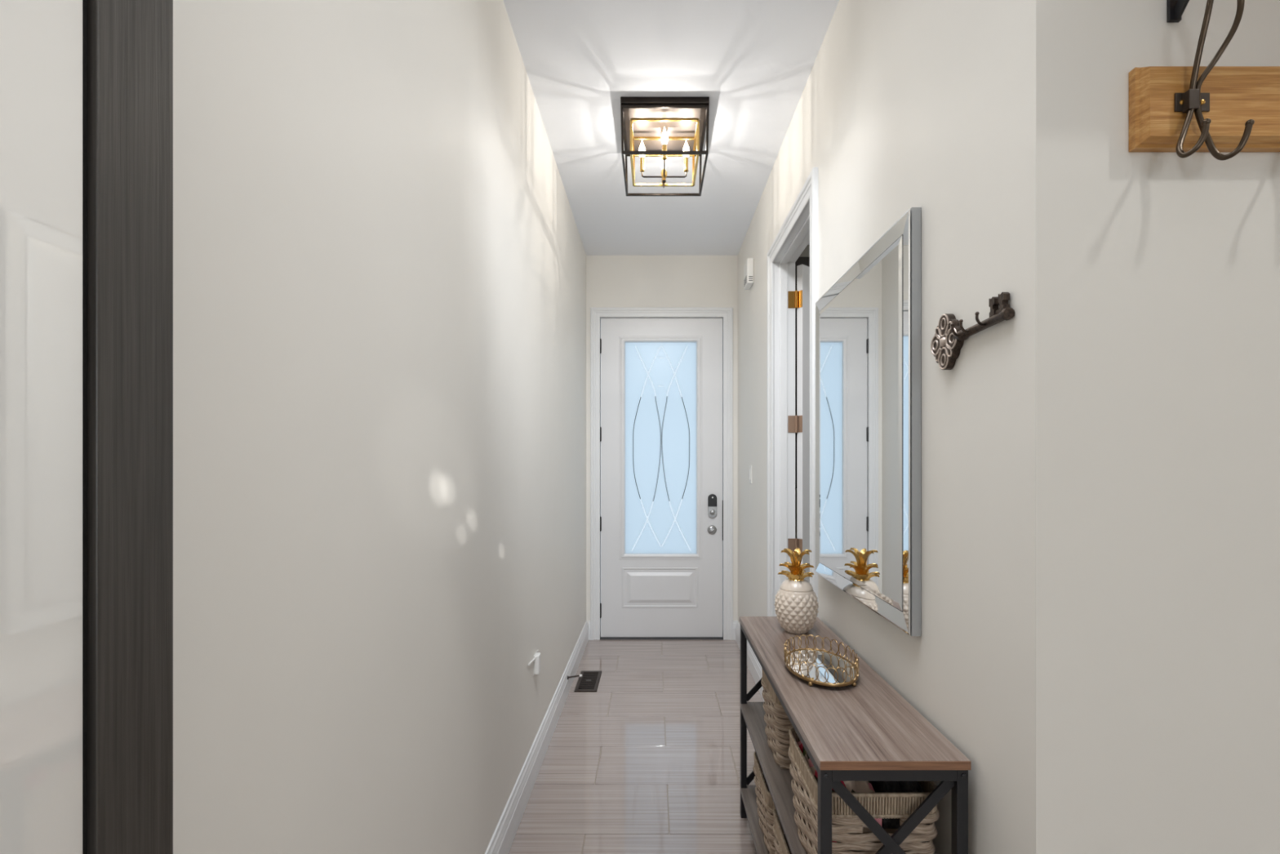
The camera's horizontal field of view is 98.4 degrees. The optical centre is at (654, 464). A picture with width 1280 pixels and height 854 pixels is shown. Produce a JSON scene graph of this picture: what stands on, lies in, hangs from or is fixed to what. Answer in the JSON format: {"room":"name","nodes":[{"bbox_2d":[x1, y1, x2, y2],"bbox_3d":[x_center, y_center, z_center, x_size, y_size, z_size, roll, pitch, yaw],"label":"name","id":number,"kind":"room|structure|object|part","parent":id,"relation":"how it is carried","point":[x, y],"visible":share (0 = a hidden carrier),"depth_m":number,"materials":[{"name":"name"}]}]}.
{"room":"entrance hallway","nodes":[
{"label":"entrance hallway","id":0,"kind":"room"},
{"bbox_2d":[173,0,586,853],"bbox_3d":[-0.572,-0.128,2.285,0.120,2.885,3.970,0,0,0],"label":"wall","id":1,"kind":"structure","parent":0,"point":[380,255],"depth_m":0.96,"materials":[{"name":"paint"}]},
{"bbox_2d":[528,649,540,675],"bbox_3d":[-0.500,0.849,2.322,0.024,0.092,0.195,0,0,0],"label":"plug adapter","id":2,"kind":"object","parent":1,"relation":"attached to","point":[536,659],"visible":1,"depth_m":2.34,"materials":[{"name":"white plastic"}]},
{"bbox_2d":[484,620,588,853],"bbox_3d":[-0.502,1.245,2.340,0.019,0.140,3.620,0,0,0],"label":"baseboard","id":3,"kind":"structure","parent":1,"relation":"attached to","point":[503,837],"depth_m":2.27,"materials":[{"name":"white paint"}]},
{"bbox_2d":[567,674,582,679],"bbox_3d":[-0.454,1.214,3.150,0.083,0.030,0.022,0,0,0],"label":"door stop","id":4,"kind":"object","parent":1,"relation":"attached to","point":[579,675],"visible":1,"depth_m":3.15,"materials":[{"name":"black metal"}]},
{"bbox_2d":[508,639,763,853],"bbox_3d":[0.750,1.365,-2.125,4.100,0.100,12.950,0,0,0],"label":"floor","id":5,"kind":"structure","parent":0,"point":[647,762],"depth_m":2.45,"materials":[{"name":"beige tile"}]},
{"bbox_2d":[573,671,601,692],"bbox_3d":[-0.399,1.314,3.349,0.130,0.009,0.308,0,0,0],"label":"floor vent","id":6,"kind":"object","parent":5,"relation":"in","point":[588,682],"visible":1,"depth_m":3.33,"materials":[{"name":"brown metal"}]},
{"bbox_2d":[739,616,970,853],"bbox_3d":[0.465,0.944,1.570,0.292,0.743,1.013,0,0,0],"label":"console table","id":7,"kind":"object","parent":5,"relation":"on","point":[866,731],"visible":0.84,"depth_m":1.23,"materials":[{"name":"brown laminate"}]},
{"bbox_3d":[0.333,0.953,2.062,0.022,0.725,0.022,0,0,0],"label":"leg","id":8,"kind":"part","parent":7,"relation":"part of","materials":[{"name":"black metal"}]},
{"bbox_2d":[740,785,768,853],"bbox_3d":[0.465,1.211,1.571,0.287,0.016,0.999,0,0,0],"label":"shelf","id":9,"kind":"object","parent":7,"relation":"attached to","point":[748,793],"depth_m":1.89,"materials":[{"name":"grey laminate"}]},
{"bbox_3d":[0.333,0.913,1.571,0.018,0.014,0.961,0,0,0],"label":"shelf rail","id":10,"kind":"part","parent":7,"relation":"part of","materials":[{"name":"black metal"}]},
{"bbox_2d":[753,751,784,853],"bbox_3d":[0.460,1.095,1.775,0.251,0.219,0.278,0,0,0],"label":"woven basket","id":11,"kind":"object","parent":7,"relation":"on","point":[765,803],"visible":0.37,"depth_m":1.73,"materials":[{"name":"brown wicker"}]},
{"bbox_2d":[740,701,807,853],"bbox_3d":[0.465,0.898,1.571,0.287,0.016,0.999,0,0,0],"label":"shelf","id":12,"kind":"object","parent":7,"relation":"attached to","point":[778,780],"depth_m":1.58,"materials":[{"name":"grey laminate"}]},
{"bbox_2d":[760,667,792,768],"bbox_3d":[0.465,0.772,1.709,0.240,0.239,0.246,0,0,0],"label":"woven basket","id":13,"kind":"object","parent":7,"relation":"on","point":[777,727],"visible":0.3,"depth_m":1.62,"materials":[{"name":"brown wicker"}]},
{"bbox_3d":[0.333,0.600,1.571,0.022,0.020,0.961,0,0,0],"label":"rail","id":14,"kind":"part","parent":7,"relation":"part of","materials":[{"name":"black metal"}]},
{"bbox_2d":[772,806,791,853],"bbox_3d":[0.460,1.095,1.465,0.251,0.219,0.278,0,0,0],"label":"woven basket","id":15,"kind":"object","parent":7,"relation":"on","point":[780,842],"visible":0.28,"depth_m":1.52,"materials":[{"name":"brown wicker"}]},
{"bbox_2d":[773,547,818,634],"bbox_3d":[0.487,0.431,1.895,0.147,0.282,0.147,0,0,-27],"label":"jar","id":16,"kind":"object","parent":7,"relation":"on","point":[796,602],"visible":1,"depth_m":1.85,"materials":[{"name":"beige ceramic"}]},
{"bbox_3d":[0.487,0.410,1.895,0.111,0.032,0.111,0,0,0],"label":"lid","id":17,"kind":"part","parent":16,"relation":"part of","materials":[{"name":"beige ceramic"}]},
{"bbox_2d":[783,634,858,686],"bbox_3d":[0.459,0.542,1.528,0.189,0.059,0.275,0,0,0],"label":"mirrored tray","id":18,"kind":"object","parent":7,"relation":"on","point":[824,667],"visible":1,"depth_m":1.51,"materials":[{"name":"gold mirror"}]},
{"bbox_3d":[0.459,0.558,1.528,0.180,0.004,0.262,0,0,0],"label":"mirror plate","id":19,"kind":"part","parent":18,"relation":"part of","materials":[{"name":"silver metal"}]},
{"bbox_3d":[0.333,0.953,1.079,0.022,0.725,0.022,0,0,0],"label":"leg","id":20,"kind":"part","parent":7,"relation":"part of","materials":[{"name":"black metal"}]},
{"bbox_2d":[787,726,939,853],"bbox_3d":[0.455,0.774,1.244,0.256,0.235,0.295,0,0,0],"label":"woven basket","id":21,"kind":"object","parent":7,"relation":"on","point":[851,837],"visible":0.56,"depth_m":1.11,"materials":[{"name":"brown wicker"}]},
{"bbox_3d":[0.465,0.602,1.079,0.242,0.023,0.022,0,0,0],"label":"rail","id":22,"kind":"part","parent":7,"relation":"part of","materials":[{"name":"black metal"}]},
{"bbox_3d":[0.597,0.953,1.079,0.022,0.725,0.022,0,0,0],"label":"leg","id":23,"kind":"part","parent":7,"relation":"part of","materials":[{"name":"black metal"}]},
{"bbox_2d":[586,255,737,624],"bbox_3d":[0.052,-0.128,4.210,1.368,2.885,0.120,0,0,0],"label":"wall","id":24,"kind":"structure","parent":0,"point":[611,281],"depth_m":4.15,"materials":[{"name":"paint"}]},
{"bbox_2d":[588,620,590,639],"bbox_3d":[-0.486,1.245,4.141,0.014,0.140,0.019,0,0,0],"label":"baseboard","id":25,"kind":"structure","parent":24,"relation":"attached to","point":[588,620],"depth_m":4.13,"materials":[{"name":"white paint"}]},
{"bbox_2d":[600,318,723,636],"bbox_3d":[0.054,0.101,4.159,0.938,2.400,0.088,0,0,0],"label":"door","id":26,"kind":"structure","parent":24,"relation":"in","point":[661,448],"depth_m":4.16,"materials":[{"name":"white paint"}]},
{"bbox_3d":[-0.238,-0.123,4.158,0.048,1.683,0.022,0,0,-24],"label":"glass moulding","id":27,"kind":"part","parent":26,"relation":"part of","materials":[{"name":"white paint"}]},
{"bbox_3d":[-0.235,0.928,4.154,0.016,0.301,0.007,0,0,0],"label":"panel moulding","id":28,"kind":"part","parent":26,"relation":"part of","materials":[{"name":"white paint"}]},
{"bbox_3d":[0.042,0.928,4.152,0.500,0.231,0.010,0,0,0],"label":"raised panel","id":29,"kind":"part","parent":26,"relation":"part of","materials":[{"name":"white paint"}]},
{"bbox_3d":[0.042,1.071,4.154,0.570,0.016,0.007,0,0,0],"label":"panel moulding","id":30,"kind":"part","parent":26,"relation":"part of","materials":[{"name":"white paint"}]},
{"bbox_3d":[0.042,0.786,4.154,0.570,0.016,0.007,0,0,0],"label":"panel moulding","id":31,"kind":"part","parent":26,"relation":"part of","materials":[{"name":"white paint"}]},
{"bbox_3d":[0.048,-0.123,4.177,0.551,1.609,0.006,0,0,0],"label":"glass pane","id":32,"kind":"part","parent":26,"relation":"part of","materials":[{"name":"white glass"}]},
{"bbox_3d":[0.048,0.696,4.163,0.625,0.044,0.030,0,0,0],"label":"glass moulding","id":33,"kind":"part","parent":26,"relation":"part of","materials":[{"name":"white paint"}]},
{"bbox_3d":[0.048,-0.943,4.163,0.625,0.044,0.030,0,0,0],"label":"glass moulding","id":34,"kind":"part","parent":26,"relation":"part of","materials":[{"name":"white paint"}]},
{"bbox_3d":[0.319,0.928,4.154,0.016,0.301,0.007,0,0,0],"label":"panel moulding","id":35,"kind":"part","parent":26,"relation":"part of","materials":[{"name":"white paint"}]},
{"bbox_3d":[0.334,-0.123,4.158,0.048,1.683,0.022,0,0,24],"label":"glass moulding","id":36,"kind":"part","parent":26,"relation":"part of","materials":[{"name":"white paint"}]},
{"bbox_2d":[590,307,733,639],"bbox_3d":[0.054,0.071,4.199,1.066,2.488,0.141,0,0,0],"label":"trim","id":37,"kind":"structure","parent":24,"relation":"attached to","point":[596,313],"depth_m":4.14,"materials":[{"name":"white paint"}]},
{"bbox_3d":[-0.444,0.071,4.139,0.070,2.488,0.021,0,0,0],"label":"casing","id":38,"kind":"part","parent":37,"relation":"part of","materials":[{"name":"white paint"}]},
{"bbox_3d":[0.054,-1.138,4.139,1.066,0.070,0.021,0,0,0],"label":"casing","id":39,"kind":"part","parent":37,"relation":"part of","materials":[{"name":"white paint"}]},
{"bbox_3d":[0.552,0.071,4.139,0.070,2.488,0.021,0,0,0],"label":"casing","id":40,"kind":"part","parent":37,"relation":"part of","materials":[{"name":"white paint"}]},
{"bbox_2d":[733,620,737,639],"bbox_3d":[0.607,1.245,4.141,0.039,0.140,0.019,0,0,0],"label":"baseboard","id":41,"kind":"structure","parent":24,"relation":"attached to","point":[735,622],"depth_m":4.13,"materials":[{"name":"white paint"}]},
{"bbox_2d":[502,0,839,255],"bbox_3d":[0.750,-1.620,-2.125,4.100,0.100,12.950,0,0,0],"label":"ceiling","id":42,"kind":"structure","parent":0,"point":[753,60],"depth_m":2.32,"materials":[{"name":"white paint"}]},
{"bbox_2d":[620,97,709,195],"bbox_3d":[0.045,-1.429,2.556,0.380,0.283,0.396,0,0,0],"label":"ceiling light","id":43,"kind":"object","parent":42,"relation":"attached to","point":[664,127],"visible":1,"depth_m":2.49,"materials":[{"name":"brown metal"}]},
{"bbox_3d":[-0.138,-1.437,2.371,0.013,0.199,0.009,0,0,0],"label":"corner post","id":44,"kind":"part","parent":43,"relation":"part of","materials":[{"name":"brown metal"}]},
{"bbox_3d":[-0.138,-1.437,2.741,0.013,0.199,0.009,0,0,0],"label":"corner post","id":45,"kind":"part","parent":43,"relation":"part of","materials":[{"name":"brown metal"}]},
{"bbox_3d":[-0.101,-1.435,2.418,0.011,0.146,0.011,0,0,0],"label":"gold post","id":46,"kind":"part","parent":43,"relation":"part of","materials":[{"name":"gold metal"}]},
{"bbox_3d":[-0.101,-1.435,2.694,0.011,0.146,0.011,0,0,0],"label":"gold post","id":47,"kind":"part","parent":43,"relation":"part of","materials":[{"name":"gold metal"}]},
{"bbox_3d":[-0.013,-1.341,2.556,0.096,0.030,0.008,0,0,0],"label":"arm","id":48,"kind":"part","parent":43,"relation":"part of","materials":[{"name":"brown metal"}]},
{"bbox_3d":[0.045,-1.407,2.556,0.028,0.206,0.028,0,0,0],"label":"stem","id":49,"kind":"part","parent":43,"relation":"part of","materials":[{"name":"gold metal"}]},
{"bbox_3d":[0.045,-1.508,2.556,0.292,0.011,0.011,0,0,0],"label":"gold frame","id":50,"kind":"part","parent":43,"relation":"part of","materials":[{"name":"gold metal"}]},
{"bbox_3d":[0.045,-1.341,2.498,0.008,0.030,0.096,0,0,0],"label":"arm","id":51,"kind":"part","parent":43,"relation":"part of","materials":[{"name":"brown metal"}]},
{"bbox_3d":[0.045,-1.540,2.556,0.356,0.005,0.372,0,0,0],"label":"canopy plate","id":52,"kind":"part","parent":43,"relation":"part of","materials":[{"name":"brown metal"}]},
{"bbox_3d":[0.103,-1.341,2.556,0.096,0.030,0.008,0,0,0],"label":"arm","id":53,"kind":"part","parent":43,"relation":"part of","materials":[{"name":"brown metal"}]},
{"bbox_3d":[0.191,-1.435,2.694,0.011,0.146,0.011,0,0,0],"label":"gold post","id":54,"kind":"part","parent":43,"relation":"part of","materials":[{"name":"gold metal"}]},
{"bbox_3d":[0.191,-1.435,2.418,0.011,0.146,0.011,0,0,0],"label":"gold post","id":55,"kind":"part","parent":43,"relation":"part of","materials":[{"name":"gold metal"}]},
{"bbox_3d":[0.228,-1.437,2.741,0.013,0.199,0.009,0,0,0],"label":"corner post","id":56,"kind":"part","parent":43,"relation":"part of","materials":[{"name":"brown metal"}]},
{"bbox_3d":[0.228,-1.437,2.371,0.013,0.199,0.009,0,0,0],"label":"corner post","id":57,"kind":"part","parent":43,"relation":"part of","materials":[{"name":"brown metal"}]},
{"bbox_2d":[795,244,809,537],"bbox_3d":[1.568,-0.128,2.533,1.664,2.885,3.035,0,0,0],"label":"wall","id":58,"kind":"structure","parent":0,"point":[806,253],"depth_m":3.95,"materials":[{"name":"grey paint"}]},
{"bbox_2d":[795,257,809,488],"bbox_3d":[1.200,-0.616,3.817,0.800,1.558,0.265,0,0,0],"label":"upper cabinet","id":59,"kind":"object","parent":58,"relation":"attached to","point":[801,260],"visible":0.04,"depth_m":3.70,"materials":[{"name":"grey wood"}]},
{"bbox_2d":[737,0,995,853],"bbox_3d":[0.681,-0.128,2.583,0.110,2.885,3.135,0,0,0],"label":"wall","id":60,"kind":"structure","parent":0,"point":[895,113],"depth_m":1.27,"materials":[{"name":"paint"}]},
{"bbox_2d":[743,257,753,289],"bbox_3d":[0.604,-1.217,3.534,0.044,0.160,0.142,0,0,0],"label":"door chime","id":61,"kind":"object","parent":60,"relation":"attached to","point":[748,265],"visible":1,"depth_m":3.47,"materials":[{"name":"white plastic"}]},
{"bbox_2d":[735,621,764,701],"bbox_3d":[0.617,1.245,3.551,0.019,0.140,1.159,0,0,0],"label":"baseboard","id":62,"kind":"structure","parent":60,"relation":"attached to","point":[753,664],"depth_m":3.44,"materials":[{"name":"white paint"}]},
{"bbox_2d":[749,465,751,483],"bbox_3d":[0.621,0.067,3.572,0.010,0.116,0.072,0,0,0],"label":"light switch","id":63,"kind":"object","parent":60,"relation":"attached to","point":[750,466],"visible":1,"depth_m":3.56,"materials":[{"name":"white plastic"}]},
{"bbox_2d":[767,167,817,617],"bbox_3d":[0.677,0.090,2.540,0.144,2.450,0.861,0,0,0],"label":"trim","id":64,"kind":"structure","parent":60,"relation":"attached to","point":[799,228],"depth_m":2.88,"materials":[{"name":"white paint"}]},
{"bbox_3d":[0.616,0.090,2.931,0.021,2.450,0.078,0,0,0],"label":"casing","id":65,"kind":"part","parent":64,"relation":"part of","materials":[{"name":"white paint"}]},
{"bbox_3d":[0.616,-1.096,2.540,0.021,0.078,0.861,0,0,0],"label":"casing","id":66,"kind":"part","parent":64,"relation":"part of","materials":[{"name":"white paint"}]},
{"bbox_3d":[0.616,0.090,2.149,0.021,2.450,0.078,0,0,0],"label":"casing","id":67,"kind":"part","parent":64,"relation":"part of","materials":[{"name":"white paint"}]},
{"bbox_2d":[796,264,809,582],"bbox_3d":[1.039,0.133,3.078,0.684,2.345,0.097,0,0,-40],"label":"door","id":68,"kind":"structure","parent":60,"relation":"in","point":[802,271],"depth_m":2.88,"materials":[{"name":"white paint"}]},
{"bbox_2d":[815,207,920,635],"bbox_3d":[0.612,-0.099,1.675,0.027,1.004,0.763,0,0,0],"label":"wall mirror","id":69,"kind":"object","parent":60,"relation":"attached to","point":[868,322],"visible":1,"depth_m":1.50,"materials":[{"name":"silver metal"}]},
{"bbox_2d":[819,235,902,610],"bbox_3d":[0.600,-0.099,1.675,0.002,0.912,0.671,0,0,0],"label":"mirror glass","id":70,"kind":"object","parent":69,"relation":"on","point":[860,323],"depth_m":1.57,"materials":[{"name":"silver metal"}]},
{"bbox_2d":[930,292,1014,369],"bbox_3d":[0.609,-0.258,1.088,0.037,0.118,0.260,0,0,0],"label":"hook","id":71,"kind":"object","parent":60,"relation":"attached to","point":[948,340],"visible":1,"depth_m":1.12,"materials":[{"name":"metal"}]},
{"bbox_2d":[995,0,1279,853],"bbox_3d":[1.713,-0.128,0.960,2.174,2.885,0.110,0,0,0],"label":"wall","id":72,"kind":"structure","parent":0,"point":[1137,361],"depth_m":0.91,"materials":[{"name":"paint"}]},
{"bbox_2d":[1166,0,1189,22],"bbox_3d":[1.275,-0.818,0.806,0.950,0.194,0.203,0,0,0],"label":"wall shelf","id":73,"kind":"object","parent":72,"relation":"attached to","point":[1175,9],"visible":1,"depth_m":0.90,"materials":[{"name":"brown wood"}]},
{"bbox_2d":[1128,66,1279,152],"bbox_3d":[1.198,-0.576,0.890,0.843,0.130,0.028,0,0,0],"label":"rail","id":74,"kind":"object","parent":72,"relation":"attached to","point":[1238,95],"visible":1,"depth_m":0.88,"materials":[{"name":"brown wood"}]},
{"bbox_2d":[1173,0,1254,160],"bbox_3d":[0.854,-0.600,0.845,0.092,0.268,0.063,0,0,0],"label":"coat hook","id":75,"kind":"object","parent":74,"relation":"attached to","point":[1188,102],"visible":1,"depth_m":0.85,"materials":[{"name":"grey metal"}]},
{"bbox_3d":[0.852,-0.573,0.875,0.055,0.029,0.002,0,0,0],"label":"mounting plate","id":76,"kind":"part","parent":75,"relation":"part of","materials":[{"name":"grey metal"}]},
{"bbox_3d":[-0.526,-1.527,-4.101,0.148,0.085,8.799,0,0,0],"label":"wall header","id":77,"kind":"structure","parent":0,"visible":0},
{"bbox_2d":[0,0,173,853],"bbox_3d":[-0.472,-0.095,-0.239,0.035,2.780,1.522,0,0,0],"label":"door","id":78,"kind":"structure","parent":77,"relation":"in","point":[86,86],"depth_m":0.45,"materials":[{"name":"laminate"}]},
{"bbox_3d":[-0.467,-0.095,-0.277,0.012,2.620,1.444,0,0,0],"label":"glass panel","id":79,"kind":"part","parent":78,"relation":"part of","materials":[{"name":"white glass"}]}
]}

